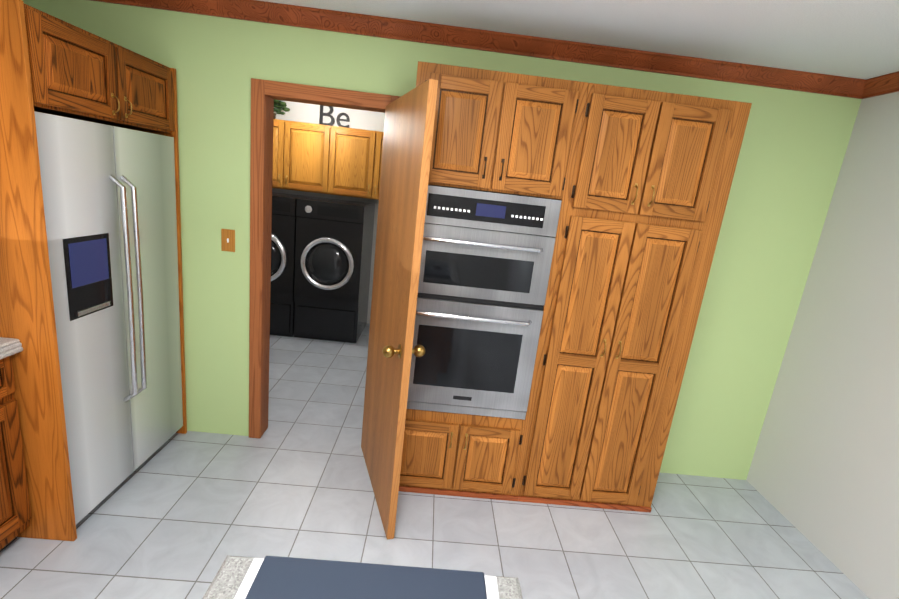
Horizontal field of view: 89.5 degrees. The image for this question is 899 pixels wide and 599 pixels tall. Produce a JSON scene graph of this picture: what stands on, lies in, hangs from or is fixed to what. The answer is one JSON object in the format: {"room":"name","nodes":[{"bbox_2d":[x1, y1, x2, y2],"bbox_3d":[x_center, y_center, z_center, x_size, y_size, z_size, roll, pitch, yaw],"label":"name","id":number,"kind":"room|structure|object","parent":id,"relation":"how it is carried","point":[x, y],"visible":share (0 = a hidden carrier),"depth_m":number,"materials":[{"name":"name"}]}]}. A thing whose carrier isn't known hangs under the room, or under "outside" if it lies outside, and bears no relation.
{"room":"kitchen","nodes":[
{"label":"kitchen","id":0,"kind":"room"},
{"bbox_2d":[319,105,349,127],"bbox_3d":[-1.223,-1.958,4.835,0.318,0.235,0.012,6,14,-3],"label":"sign","id":1,"kind":"object","parent":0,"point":[331,123],"visible":0.92,"depth_m":4.84,"materials":[{"name":"black metal"}]},
{"bbox_2d":[0,323,869,598],"bbox_3d":[-0.193,1.373,1.416,4.640,0.060,8.540,6,14,-3],"label":"floor","id":2,"kind":"structure","parent":0,"point":[178,516],"depth_m":2.28,"materials":[{"name":"tile"}]},
{"bbox_2d":[0,356,31,551],"bbox_3d":[-2.015,0.628,1.630,0.598,0.872,0.414,6,14,-3],"label":"base cabinet","id":3,"kind":"object","parent":2,"relation":"on","point":[15,513],"visible":0.92,"depth_m":1.77,"materials":[{"name":"brown wood"}]},
{"bbox_2d":[0,337,22,359],"bbox_3d":[-1.925,0.484,0.123,0.648,0.154,3.278,6,14,-3],"label":"countertop","id":4,"kind":"structure","parent":3,"relation":"on","point":[9,347],"depth_m":1.70,"materials":[{"name":"stone"}]},
{"bbox_2d":[0,0,186,540],"bbox_3d":[-1.880,-0.109,2.131,0.792,2.088,0.900,6,14,-3],"label":"cabinet","id":5,"kind":"object","parent":2,"relation":"on","point":[51,64],"visible":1,"depth_m":1.74,"materials":[{"name":"brown wood"}]},
{"bbox_2d":[34,111,182,523],"bbox_3d":[-1.862,0.058,2.173,0.779,1.749,0.848,6,14,-3],"label":"refrigerator","id":6,"kind":"object","parent":2,"relation":"on","point":[109,196],"visible":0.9,"depth_m":2.05,"materials":[{"name":"silver metal"}]},
{"bbox_2d":[270,192,311,336],"bbox_3d":[-1.859,-0.395,4.768,0.640,1.398,0.781,6,14,-3],"label":"washer","id":7,"kind":"object","parent":2,"relation":"on","point":[283,245],"visible":0.27,"depth_m":4.43,"materials":[{"name":"black metal"}]},
{"bbox_2d":[294,197,374,342],"bbox_3d":[-1.211,-0.328,4.797,0.640,1.398,0.781,6,14,-3],"label":"washing machine","id":8,"kind":"object","parent":2,"relation":"on","point":[333,247],"visible":1,"depth_m":4.46,"materials":[{"name":"black metal"}]},
{"bbox_2d":[399,61,587,500],"bbox_3d":[0.120,-0.004,2.446,0.769,2.178,0.447,6,14,-3],"label":"tall cabinet","id":9,"kind":"object","parent":2,"relation":"on","point":[506,132],"visible":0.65,"depth_m":2.10,"materials":[{"name":"brown wood"}]},
{"bbox_2d":[407,185,561,419],"bbox_3d":[0.117,0.011,2.428,0.697,1.154,0.451,6,14,-3],"label":"wall oven","id":10,"kind":"object","parent":9,"relation":"in","point":[486,262],"visible":0.9,"depth_m":2.25,"materials":[{"name":"silver metal"}]},
{"bbox_2d":[518,83,751,512],"bbox_3d":[0.880,0.074,2.480,0.760,2.178,0.447,6,14,-3],"label":"pantry cabinet","id":11,"kind":"object","parent":2,"relation":"on","point":[653,176],"visible":0.98,"depth_m":2.25,"materials":[{"name":"brown wood"}]},
{"bbox_3d":[-0.173,1.122,0.492,0.591,0.863,1.005,6,14,-3],"label":"cabinet","id":12,"kind":"object","parent":2,"relation":"on","visible":0},
{"bbox_2d":[202,555,522,598],"bbox_3d":[-0.141,0.677,0.389,0.594,0.049,1.082,6,14,-3],"label":"countertop","id":13,"kind":"structure","parent":12,"relation":"on","point":[228,579],"depth_m":0.85,"materials":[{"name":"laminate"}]},
{"bbox_2d":[234,558,498,598],"bbox_3d":[-0.133,0.578,0.557,0.470,0.063,0.660,6,14,-3],"label":"cooktop","id":14,"kind":"object","parent":13,"relation":"in","point":[490,583],"visible":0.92,"depth_m":0.84,"materials":[{"name":"grey ceramic"}]},
{"bbox_2d":[245,556,486,598],"bbox_3d":[-0.137,0.539,0.726,0.410,0.029,0.262,6,14,-3],"label":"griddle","id":15,"kind":"object","parent":14,"relation":"on","point":[277,577],"visible":1,"depth_m":0.81,"materials":[{"name":"grey"}]},
{"bbox_2d":[22,0,861,479],"bbox_3d":[-0.079,-0.219,2.687,4.350,2.440,0.126,6,14,-3],"label":"wall","id":16,"kind":"structure","parent":0,"point":[793,147],"depth_m":2.55,"materials":[{"name":"green paint"}]},
{"bbox_2d":[221,229,234,251],"bbox_3d":[-1.253,-0.333,2.563,0.075,0.125,0.016,6,14,-3],"label":"switch plate","id":17,"kind":"object","parent":16,"relation":"attached to","point":[227,239],"visible":1,"depth_m":2.56,"materials":[{"name":"brown wood"}]},
{"bbox_2d":[272,119,335,194],"bbox_3d":[-1.663,-1.503,4.771,0.982,0.674,0.352,6,14,-3],"label":"upper cabinet","id":18,"kind":"object","parent":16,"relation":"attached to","point":[326,159],"depth_m":4.61,"materials":[{"name":"brown wood"}]},
{"bbox_2d":[273,99,289,118],"bbox_3d":[-1.831,-1.997,4.653,0.390,0.294,0.247,6,14,-3],"label":"potted plant","id":19,"kind":"object","parent":18,"relation":"on","point":[279,107],"visible":0.21,"depth_m":4.63,"materials":[{"name":"green plant"}]},
{"bbox_2d":[249,78,400,438],"bbox_3d":[-0.749,-0.116,2.687,0.804,2.091,0.138,6,14,-3],"label":"door frame","id":20,"kind":"structure","parent":16,"relation":"attached to","point":[265,94],"depth_m":2.53,"materials":[{"name":"brown wood"}]},
{"bbox_2d":[336,126,383,199],"bbox_3d":[-0.807,-1.415,4.809,0.964,0.674,0.352,6,14,-3],"label":"upper cabinet","id":21,"kind":"object","parent":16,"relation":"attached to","point":[358,151],"depth_m":4.63,"materials":[{"name":"brown wood"}]},
{"bbox_2d":[361,79,437,539],"bbox_3d":[-0.274,0.061,2.292,0.342,2.030,0.779,6,14,-3],"label":"open door","id":22,"kind":"structure","parent":16,"relation":"in","point":[407,143],"depth_m":2.10,"materials":[{"name":"brown wood"}]},
{"bbox_2d":[91,0,866,98],"bbox_3d":[0.053,-1.337,2.314,4.230,0.076,0.066,6,14,-3],"label":"crown molding","id":23,"kind":"structure","parent":16,"relation":"attached to","point":[460,37],"depth_m":2.32,"materials":[{"name":"brown wood"}]},
{"bbox_2d":[257,0,898,79],"bbox_3d":[0.083,-1.040,0.825,4.640,0.060,8.540,6,14,-3],"label":"ceiling","id":24,"kind":"structure","parent":0,"point":[858,39],"depth_m":2.01,"materials":[{"name":"white paint"}]},
{"bbox_2d":[746,91,898,598],"bbox_3d":[2.214,0.710,-0.042,0.120,2.440,5.940,6,14,-3],"label":"wall","id":25,"kind":"structure","parent":0,"point":[788,404],"depth_m":2.37,"materials":[{"name":"white paint"}]},
{"bbox_2d":[859,71,898,98],"bbox_3d":[2.251,-0.440,-0.325,0.066,0.076,5.698,6,14,-3],"label":"crown molding","id":26,"kind":"structure","parent":25,"relation":"attached to","point":[888,83],"depth_m":2.31,"materials":[{"name":"brown wood"}]}
]}

